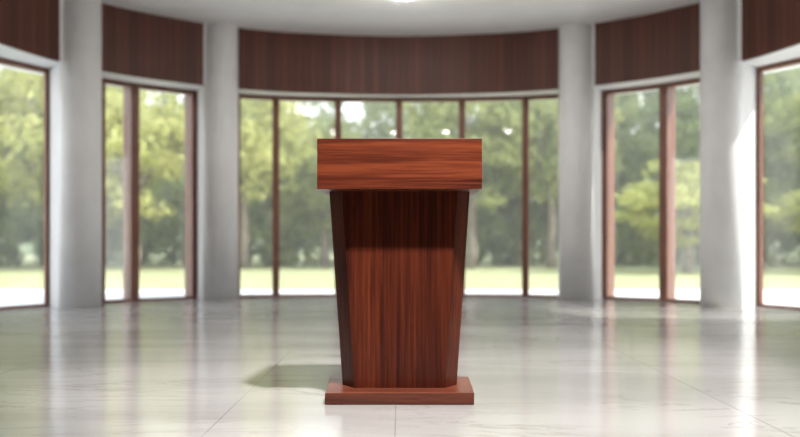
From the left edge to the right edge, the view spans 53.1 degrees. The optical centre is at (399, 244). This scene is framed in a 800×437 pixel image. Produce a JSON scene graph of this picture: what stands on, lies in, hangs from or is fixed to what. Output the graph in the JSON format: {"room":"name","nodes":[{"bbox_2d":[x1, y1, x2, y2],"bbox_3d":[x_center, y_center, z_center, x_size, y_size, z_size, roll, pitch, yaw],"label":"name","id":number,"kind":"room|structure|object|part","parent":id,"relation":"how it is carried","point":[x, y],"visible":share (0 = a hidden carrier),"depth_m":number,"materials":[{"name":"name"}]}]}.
{"room":"conference hall","nodes":[
{"label":"conference hall","id":0,"kind":"room"},
{"bbox_2d":[0,296,799,436],"bbox_3d":[0.000,0.770,4.410,10.600,0.100,14.020,0,0,0],"label":"floor","id":1,"kind":"structure","parent":0,"point":[244,366],"depth_m":4.55,"materials":[{"name":"tile"}]},
{"bbox_2d":[59,0,101,308],"bbox_3d":[-3.714,-1.075,9.300,0.465,3.590,0.465,0,0,0],"label":"column","id":2,"kind":"structure","parent":1,"relation":"on","point":[80,73],"depth_m":9.10,"materials":[{"name":"paint"}]},
{"bbox_2d":[202,23,237,300],"bbox_3d":[-2.375,-1.075,10.580,0.465,3.590,0.465,0,0,0],"label":"column","id":3,"kind":"structure","parent":1,"relation":"on","point":[220,91],"depth_m":10.37,"materials":[{"name":"paint"}]},
{"bbox_2d":[317,139,481,404],"bbox_3d":[-0.002,0.120,3.835,0.743,1.200,0.470,0,0,0],"label":"lectern","id":4,"kind":"object","parent":1,"relation":"on","point":[399,207],"visible":1,"depth_m":3.73,"materials":[{"name":"brown wood"}]},
{"bbox_3d":[-0.275,0.207,3.877,0.124,0.918,0.305,0,0,0],"label":"panel","id":5,"kind":"part","parent":4,"relation":"part of","materials":[{"name":"brown wood"}]},
{"bbox_3d":[-0.002,0.207,3.736,0.538,0.918,0.022,0,0,0],"label":"panel","id":6,"kind":"part","parent":4,"relation":"part of","materials":[{"name":"brown wood"}]},
{"bbox_3d":[0.271,0.207,3.877,0.124,0.918,0.305,0,0,0],"label":"panel","id":7,"kind":"part","parent":4,"relation":"part of","materials":[{"name":"brown wood"}]},
{"bbox_2d":[559,23,594,300],"bbox_3d":[2.335,-1.075,10.580,0.465,3.590,0.465,0,0,0],"label":"column","id":8,"kind":"structure","parent":1,"relation":"on","point":[576,89],"depth_m":10.38,"materials":[{"name":"paint"}]},
{"bbox_2d":[700,0,742,308],"bbox_3d":[3.735,-1.075,9.300,0.465,3.590,0.465,0,0,0],"label":"column","id":9,"kind":"structure","parent":1,"relation":"on","point":[721,75],"depth_m":9.10,"materials":[{"name":"paint"}]},
{"bbox_2d":[0,0,799,102],"bbox_3d":[0.000,-2.475,9.452,10.688,0.790,4.496,0,0,0],"label":"wall","id":10,"kind":"structure","parent":0,"point":[6,52],"depth_m":10.12,"materials":[{"name":"white paint"}]},
{"bbox_2d":[0,58,48,309],"bbox_3d":[-4.759,-0.680,8.383,0.454,2.800,2.434,0,0,20],"label":"window","id":11,"kind":"structure","parent":10,"relation":"in","point":[7,62],"depth_m":9.41,"materials":[{"name":"brown wood"}]},
{"bbox_2d":[0,0,59,60],"bbox_3d":[-4.081,-2.469,8.115,0.114,0.802,1.855,0,0,12],"label":"trim","id":12,"kind":"structure","parent":10,"relation":"attached to","point":[32,27],"depth_m":8.63,"materials":[{"name":"brown wood"}]},
{"bbox_2d":[49,65,58,306],"bbox_3d":[-3.852,-0.680,9.605,0.538,2.800,0.946,0,0,17],"label":"trim","id":13,"kind":"structure","parent":10,"relation":"attached to","point":[54,71],"depth_m":9.32,"materials":[{"name":"white paint"}]},
{"bbox_2d":[102,78,196,302],"bbox_3d":[-3.345,-0.680,10.490,1.352,2.800,0.341,0,0,-40],"label":"window","id":14,"kind":"structure","parent":10,"relation":"in","point":[130,90],"depth_m":10.34,"materials":[{"name":"brown wood"}]},
{"bbox_2d":[102,3,203,85],"bbox_3d":[-3.077,-2.469,9.945,1.350,0.802,0.099,0,0,-41],"label":"wall panel","id":15,"kind":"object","parent":10,"relation":"attached to","point":[134,43],"depth_m":9.94,"materials":[{"name":"brown wood"}]},
{"bbox_2d":[197,88,201,298],"bbox_3d":[-2.479,-0.680,10.849,0.517,2.800,0.695,0,0,-26],"label":"trim","id":16,"kind":"structure","parent":10,"relation":"attached to","point":[199,92],"depth_m":10.68,"materials":[{"name":"white paint"}]},
{"bbox_2d":[238,28,558,94],"bbox_3d":[-0.017,-2.469,10.811,4.264,0.802,0.458,0,0,0],"label":"wall panel","id":17,"kind":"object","parent":10,"relation":"attached to","point":[271,61],"depth_m":10.88,"materials":[{"name":"brown wood"}]},
{"bbox_2d":[238,94,558,296],"bbox_3d":[0.000,-0.680,11.290,4.695,2.800,0.579,0,0,0],"label":"window","id":18,"kind":"structure","parent":10,"relation":"in","point":[275,100],"depth_m":11.16,"materials":[{"name":"brown wood"}]},
{"bbox_2d":[595,87,601,299],"bbox_3d":[2.471,-0.680,10.844,0.506,2.800,0.713,0,0,26],"label":"trim","id":19,"kind":"structure","parent":10,"relation":"attached to","point":[598,93],"depth_m":10.66,"materials":[{"name":"white paint"}]},
{"bbox_2d":[595,3,699,85],"bbox_3d":[3.075,-2.469,9.944,1.392,0.802,0.102,0,0,41],"label":"wall panel","id":20,"kind":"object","parent":10,"relation":"attached to","point":[666,43],"depth_m":9.94,"materials":[{"name":"brown wood"}]},
{"bbox_2d":[602,78,699,302],"bbox_3d":[3.370,-0.680,10.464,1.449,2.800,0.352,0,0,40],"label":"window","id":21,"kind":"structure","parent":10,"relation":"in","point":[667,91],"depth_m":10.46,"materials":[{"name":"brown wood"}]},
{"bbox_2d":[743,64,756,307],"bbox_3d":[3.889,-0.680,9.571,0.542,2.800,0.879,0,0,-17],"label":"trim","id":22,"kind":"structure","parent":10,"relation":"attached to","point":[749,72],"depth_m":9.27,"materials":[{"name":"white paint"}]},
{"bbox_2d":[742,0,799,60],"bbox_3d":[4.083,-2.469,8.107,0.113,0.802,1.838,0,0,-12],"label":"trim","id":23,"kind":"structure","parent":10,"relation":"attached to","point":[768,26],"depth_m":8.62,"materials":[{"name":"brown wood"}]},
{"bbox_2d":[757,58,799,309],"bbox_3d":[4.776,-0.680,8.350,0.444,2.800,2.358,0,0,-19],"label":"window","id":24,"kind":"structure","parent":10,"relation":"in","point":[793,62],"depth_m":9.35,"materials":[{"name":"brown wood"}]},
{"bbox_2d":[102,0,699,35],"bbox_3d":[0.000,-2.995,4.550,10.688,0.250,14.300,0,0,0],"label":"ceiling","id":25,"kind":"structure","parent":0,"point":[331,17],"depth_m":9.88,"materials":[{"name":"paint"}]},
{"label":"outside","id":26,"kind":"structure","parent":0,"visible":0},
{"bbox_2d":[0,188,799,254],"bbox_3d":[0.000,-3.292,72.000,140.000,8.423,24.000,0,0,0],"label":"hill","id":27,"kind":"structure","parent":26,"point":[27,250],"depth_m":60.93,"materials":[{"name":"green plant"}]},
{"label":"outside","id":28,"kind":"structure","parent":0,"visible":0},
{"bbox_2d":[0,255,799,289],"bbox_3d":[0.000,0.812,66.700,180.000,0.095,106.600,0,0,0],"label":"lawn","id":29,"kind":"structure","parent":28,"point":[29,275],"depth_m":18.83,"materials":[{"name":"green plant"}]},
{"bbox_2d":[0,192,27,262],"bbox_3d":[-15.513,-0.912,29.669,3.536,4.239,2.738,0,0,0],"label":"bush","id":30,"kind":"object","parent":29,"relation":"on","point":[2,192],"visible":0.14,"depth_m":29.56,"materials":[{"name":"green plant"}]},
{"bbox_2d":[0,68,37,226],"bbox_3d":[-19.220,-4.322,36.880,5.958,10.273,5.842,0,0,0],"label":"tree","id":31,"kind":"object","parent":29,"relation":"on","point":[1,74],"visible":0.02,"depth_m":36.71,"materials":[{"name":"green plant"}]},
{"bbox_2d":[0,148,41,265],"bbox_3d":[-14.584,-1.385,29.250,2.965,4.704,3.278,0,0,0],"label":"bush","id":32,"kind":"object","parent":29,"relation":"on","point":[8,217],"visible":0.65,"depth_m":28.86,"materials":[{"name":"green plant"}]},
{"bbox_2d":[0,68,43,208],"bbox_3d":[-12.945,-2.867,25.049,6.450,7.364,6.586,0,0,-23],"label":"tree","id":33,"kind":"object","parent":29,"relation":"on","point":[15,172],"visible":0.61,"depth_m":24.38,"materials":[{"name":"green plant"}]},
{"bbox_2d":[3,82,43,260],"bbox_3d":[-16.223,-4.417,37.243,5.711,10.464,5.556,0,0,16],"label":"tree","id":34,"kind":"object","parent":29,"relation":"on","point":[41,210],"visible":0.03,"depth_m":36.86,"materials":[{"name":"green plant"}]},
{"bbox_2d":[19,192,43,264],"bbox_3d":[-13.132,-0.998,30.551,3.268,4.454,2.814,0,0,-45],"label":"bush","id":35,"kind":"object","parent":29,"relation":"on","point":[39,248],"visible":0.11,"depth_m":29.89,"materials":[{"name":"green plant"}]},
{"bbox_2d":[14,84,167,267],"bbox_3d":[-10.016,-2.845,27.123,5.212,7.319,5.054,0,0,0],"label":"tree","id":36,"kind":"object","parent":29,"relation":"on","point":[111,215],"visible":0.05,"depth_m":26.61,"materials":[{"name":"green plant"}]},
{"bbox_2d":[106,185,148,264],"bbox_3d":[-11.195,-0.930,30.720,3.460,3.710,2.827,0,0,0],"label":"bush","id":37,"kind":"object","parent":29,"relation":"on","point":[109,253],"visible":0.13,"depth_m":30.30,"materials":[{"name":"green plant"}]},
{"bbox_2d":[106,162,164,264],"bbox_3d":[-10.444,-1.043,30.809,2.998,4.569,3.079,0,0,0],"label":"bush","id":38,"kind":"object","parent":29,"relation":"on","point":[117,238],"visible":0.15,"depth_m":30.39,"materials":[{"name":"green plant"}]},
{"bbox_2d":[107,90,164,261],"bbox_3d":[-13.371,-4.636,36.992,5.891,10.902,5.220,0,0,-34],"label":"tree","id":39,"kind":"object","parent":29,"relation":"on","point":[120,90],"visible":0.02,"depth_m":36.93,"materials":[{"name":"green plant"}]},
{"bbox_2d":[105,85,184,270],"bbox_3d":[-7.974,-2.296,24.050,4.672,6.221,4.140,0,0,31],"label":"tree","id":40,"kind":"object","parent":29,"relation":"on","point":[152,161],"visible":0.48,"depth_m":23.31,"materials":[{"name":"green plant"}]},
{"bbox_2d":[139,175,184,265],"bbox_3d":[-8.500,-0.974,29.793,3.149,3.804,3.253,0,0,0],"label":"bush","id":41,"kind":"object","parent":29,"relation":"on","point":[153,230],"visible":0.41,"depth_m":29.11,"materials":[{"name":"green plant"}]},
{"bbox_3d":[-8.301,-0.530,29.836,1.170,2.691,1.515,0,0,41],"label":"stem","id":42,"kind":"part","parent":41,"relation":"part of","materials":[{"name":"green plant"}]},
{"bbox_2d":[149,92,184,218],"bbox_3d":[-9.633,-4.322,38.127,5.668,10.273,5.788,0,0,-20],"label":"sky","id":43,"kind":"structure","parent":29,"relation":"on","point":[167,196],"depth_m":37.30,"materials":[{"name":"white"}]},
{"bbox_2d":[167,178,184,264],"bbox_3d":[-7.168,-0.934,30.603,3.509,4.294,2.751,0,0,0],"label":"bush","id":44,"kind":"object","parent":29,"relation":"on","point":[176,248],"visible":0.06,"depth_m":29.92,"materials":[{"name":"green plant"}]},
{"bbox_2d":[182,99,302,258],"bbox_3d":[-6.990,-3.407,36.064,5.757,8.445,5.649,0,0,0],"label":"tree","id":45,"kind":"object","parent":29,"relation":"on","point":[253,118],"visible":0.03,"depth_m":35.34,"materials":[{"name":"green plant"}]},
{"bbox_2d":[170,99,322,268],"bbox_3d":[-4.978,-2.871,26.045,4.990,7.372,4.886,0,0,-45],"label":"tree","id":46,"kind":"object","parent":29,"relation":"on","point":[253,138],"visible":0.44,"depth_m":25.41,"materials":[{"name":"green plant"}]},
{"bbox_2d":[244,165,267,262],"bbox_3d":[-6.347,-1.502,29.775,2.985,4.961,3.264,0,0,0],"label":"bush","id":47,"kind":"object","parent":29,"relation":"on","point":[255,214],"visible":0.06,"depth_m":29.52,"materials":[{"name":"green plant"}]},
{"bbox_2d":[249,175,311,265],"bbox_3d":[-4.441,-0.921,29.092,2.814,4.262,3.268,0,0,43],"label":"bush","id":48,"kind":"object","parent":29,"relation":"on","point":[259,230],"visible":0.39,"depth_m":28.63,"materials":[{"name":"green plant"}]},
{"bbox_2d":[262,172,332,265],"bbox_3d":[-3.485,-1.403,29.130,3.431,4.744,2.824,0,0,0],"label":"bush","id":49,"kind":"object","parent":29,"relation":"on","point":[288,258],"visible":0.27,"depth_m":28.64,"materials":[{"name":"green plant"}]},
{"bbox_3d":[-3.512,-0.800,29.094,1.438,3.230,1.345,0,0,-39],"label":"stem","id":50,"kind":"part","parent":49,"relation":"part of","materials":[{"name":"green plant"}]},
{"bbox_2d":[269,112,361,266],"bbox_3d":[-2.446,-1.853,28.040,4.529,5.337,4.407,0,0,-31],"label":"tree","id":51,"kind":"object","parent":29,"relation":"on","point":[309,193],"visible":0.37,"depth_m":27.54,"materials":[{"name":"green plant"}]},
{"bbox_2d":[312,221,333,262],"bbox_3d":[-2.054,-1.031,30.088,3.024,4.538,3.041,0,0,0],"label":"bush","id":52,"kind":"object","parent":29,"relation":"on","point":[314,230],"visible":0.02,"depth_m":29.97,"materials":[{"name":"green plant"}]},
{"bbox_2d":[295,102,367,254],"bbox_3d":[-3.644,-3.631,38.176,5.891,8.892,5.220,0,0,34],"label":"tree","id":53,"kind":"object","parent":29,"relation":"on","point":[351,124],"visible":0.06,"depth_m":37.89,"materials":[{"name":"green plant"}]},
{"bbox_2d":[352,103,449,138],"bbox_3d":[0.266,-3.375,35.116,5.788,8.380,5.668,0,0,-43],"label":"tree","id":54,"kind":"object","parent":29,"relation":"on","point":[384,130],"visible":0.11,"depth_m":33.70,"materials":[{"name":"green plant"}]},
{"bbox_2d":[402,100,542,268],"bbox_3d":[2.361,-2.852,25.995,4.500,7.333,5.079,0,0,9],"label":"tree","id":55,"kind":"object","parent":29,"relation":"on","point":[433,121],"visible":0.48,"depth_m":25.15,"materials":[{"name":"green plant"}]},
{"bbox_2d":[465,138,497,265],"bbox_3d":[2.147,-1.506,29.650,3.011,4.970,3.247,0,0,0],"label":"bush","id":56,"kind":"object","parent":29,"relation":"on","point":[484,228],"visible":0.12,"depth_m":28.85,"materials":[{"name":"green plant"}]},
{"bbox_2d":[445,107,534,260],"bbox_3d":[3.687,-4.417,38.816,5.711,10.464,5.556,0,0,-28],"label":"tree","id":57,"kind":"object","parent":29,"relation":"on","point":[486,254],"visible":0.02,"depth_m":38.73,"materials":[{"name":"green plant"}]},
{"bbox_2d":[477,159,543,265],"bbox_3d":[4.000,-1.268,29.463,2.814,5.138,3.268,0,0,41],"label":"bush","id":58,"kind":"object","parent":29,"relation":"on","point":[497,250],"visible":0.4,"depth_m":29.11,"materials":[{"name":"green plant"}]},
{"bbox_3d":[3.854,-0.797,29.658,1.735,3.224,1.399,0,0,0],"label":"stem","id":59,"kind":"part","parent":58,"relation":"part of","materials":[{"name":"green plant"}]},
{"bbox_2d":[495,103,546,260],"bbox_3d":[6.783,-4.636,37.471,5.220,10.902,5.891,0,0,12],"label":"tree","id":60,"kind":"object","parent":29,"relation":"on","point":[534,199],"visible":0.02,"depth_m":37.31,"materials":[{"name":"green plant"}]},
{"bbox_2d":[492,163,558,265],"bbox_3d":[5.029,-1.437,29.783,3.458,4.818,2.818,0,0,0],"label":"bush","id":61,"kind":"object","parent":29,"relation":"on","point":[543,212],"visible":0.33,"depth_m":29.42,"materials":[{"name":"green plant"}]},
{"bbox_3d":[4.960,-0.649,29.747,2.172,2.927,1.294,0,0,0],"label":"stem","id":62,"kind":"part","parent":61,"relation":"part of","materials":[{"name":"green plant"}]},
{"bbox_2d":[483,95,625,267],"bbox_3d":[5.148,-2.871,26.997,4.790,7.372,4.691,0,0,23],"label":"tree","id":63,"kind":"object","parent":29,"relation":"on","point":[546,118],"visible":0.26,"depth_m":26.19,"materials":[{"name":"green plant"}]},
{"bbox_2d":[543,156,628,252],"bbox_3d":[6.732,-1.325,29.171,3.047,5.282,3.039,0,0,0],"label":"bush","id":64,"kind":"object","parent":29,"relation":"on","point":[617,179],"visible":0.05,"depth_m":28.63,"materials":[{"name":"green plant"}]},
{"bbox_2d":[509,93,677,206],"bbox_3d":[7.364,-3.522,30.961,6.470,8.674,6.113,0,0,0],"label":"tree","id":65,"kind":"object","parent":29,"relation":"on","point":[632,145],"visible":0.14,"depth_m":29.84,"materials":[{"name":"green plant"}]},
{"bbox_2d":[615,154,643,265],"bbox_3d":[7.671,-1.389,29.438,2.865,4.712,3.353,0,0,41],"label":"bush","id":66,"kind":"object","parent":29,"relation":"on","point":[626,171],"visible":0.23,"depth_m":28.84,"materials":[{"name":"green plant"}]},
{"bbox_2d":[615,90,677,262],"bbox_3d":[9.600,-4.322,35.066,5.788,10.273,5.668,0,0,25],"label":"tree","id":67,"kind":"object","parent":29,"relation":"on","point":[645,100],"visible":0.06,"depth_m":34.04,"materials":[{"name":"green plant"}]},
{"bbox_2d":[615,170,683,265],"bbox_3d":[9.405,-0.828,29.652,3.442,4.024,2.769,0,0,0],"label":"bush","id":68,"kind":"object","parent":29,"relation":"on","point":[651,257],"visible":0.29,"depth_m":29.07,"materials":[{"name":"green plant"}]},
{"bbox_2d":[639,174,699,265],"bbox_3d":[10.442,-1.074,30.276,3.034,4.025,3.226,0,0,0],"label":"bush","id":69,"kind":"object","parent":29,"relation":"on","point":[679,257],"visible":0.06,"depth_m":29.62,"materials":[{"name":"green plant"}]},
{"bbox_2d":[640,85,699,217],"bbox_3d":[13.215,-4.417,35.403,5.711,10.464,5.556,0,0,39],"label":"tree","id":70,"kind":"object","parent":29,"relation":"on","point":[693,118],"visible":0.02,"depth_m":34.87,"materials":[{"name":"green plant"}]},
{"bbox_2d":[615,159,778,272],"bbox_3d":[7.991,-0.776,21.879,4.332,3.183,4.215,0,0,37],"label":"tree","id":71,"kind":"object","parent":29,"relation":"on","point":[688,226],"visible":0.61,"depth_m":21.70,"materials":[{"name":"green plant"}]},
{"bbox_2d":[648,71,799,202],"bbox_3d":[11.417,-3.162,27.951,5.134,7.955,5.241,0,0,0],"label":"tree","id":72,"kind":"object","parent":29,"relation":"on","point":[686,151],"visible":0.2,"depth_m":27.07,"materials":[{"name":"green plant"}]},
{"bbox_2d":[763,217,771,238],"bbox_3d":[12.313,-1.034,29.663,2.685,4.546,3.614,0,0,11],"label":"bush","id":73,"kind":"object","parent":29,"relation":"on","point":[765,235],"visible":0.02,"depth_m":28.69,"materials":[{"name":"green plant"}]},
{"bbox_2d":[763,67,799,166],"bbox_3d":[13.407,-2.500,23.934,5.220,6.630,5.235,0,0,0],"label":"tree","id":74,"kind":"object","parent":29,"relation":"on","point":[784,122],"visible":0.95,"depth_m":23.86,"materials":[{"name":"green plant"}]},
{"bbox_2d":[763,167,799,265],"bbox_3d":[14.038,-1.271,29.947,3.452,4.455,2.809,0,0,0],"label":"bush","id":75,"kind":"object","parent":29,"relation":"on","point":[775,226],"visible":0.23,"depth_m":29.50,"materials":[{"name":"green plant"}]},
{"bbox_3d":[14.089,-0.710,29.781,1.360,3.050,1.378,0,0,0],"label":"stem","id":76,"kind":"part","parent":75,"relation":"part of","materials":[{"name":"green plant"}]},
{"bbox_2d":[763,189,799,233],"bbox_3d":[12.162,-0.628,21.969,3.600,2.886,4.063,0,0,-35],"label":"tree","id":77,"kind":"object","parent":29,"relation":"on","point":[789,207],"visible":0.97,"depth_m":22.26,"materials":[{"name":"green plant"}]},
{"bbox_2d":[763,67,799,254],"bbox_3d":[16.244,-4.575,36.028,5.780,10.781,5.382,0,0,0],"label":"tree","id":78,"kind":"object","parent":29,"relation":"on","point":[788,79],"visible":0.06,"depth_m":34.34,"materials":[{"name":"green plant"}]},
{"bbox_2d":[768,68,799,225],"bbox_3d":[19.413,-4.322,36.911,5.668,10.273,5.788,0,0,3],"label":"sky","id":79,"kind":"structure","parent":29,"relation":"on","point":[794,68],"depth_m":36.32,"materials":[{"name":"white"}]},
{"bbox_2d":[769,187,799,265],"bbox_3d":[15.328,-0.871,29.340,3.067,4.135,3.041,0,0,0],"label":"bush","id":80,"kind":"object","parent":29,"relation":"on","point":[788,243],"visible":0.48,"depth_m":29.60,"materials":[{"name":"green plant"}]},
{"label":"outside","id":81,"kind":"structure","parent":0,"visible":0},
{"bbox_2d":[0,290,799,306],"bbox_3d":[0.000,0.795,3.700,90.000,0.090,19.400,0,0,0],"label":"terrace","id":82,"kind":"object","parent":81,"point":[7,297],"depth_m":12.37,"materials":[{"name":"white concrete"}]}
]}

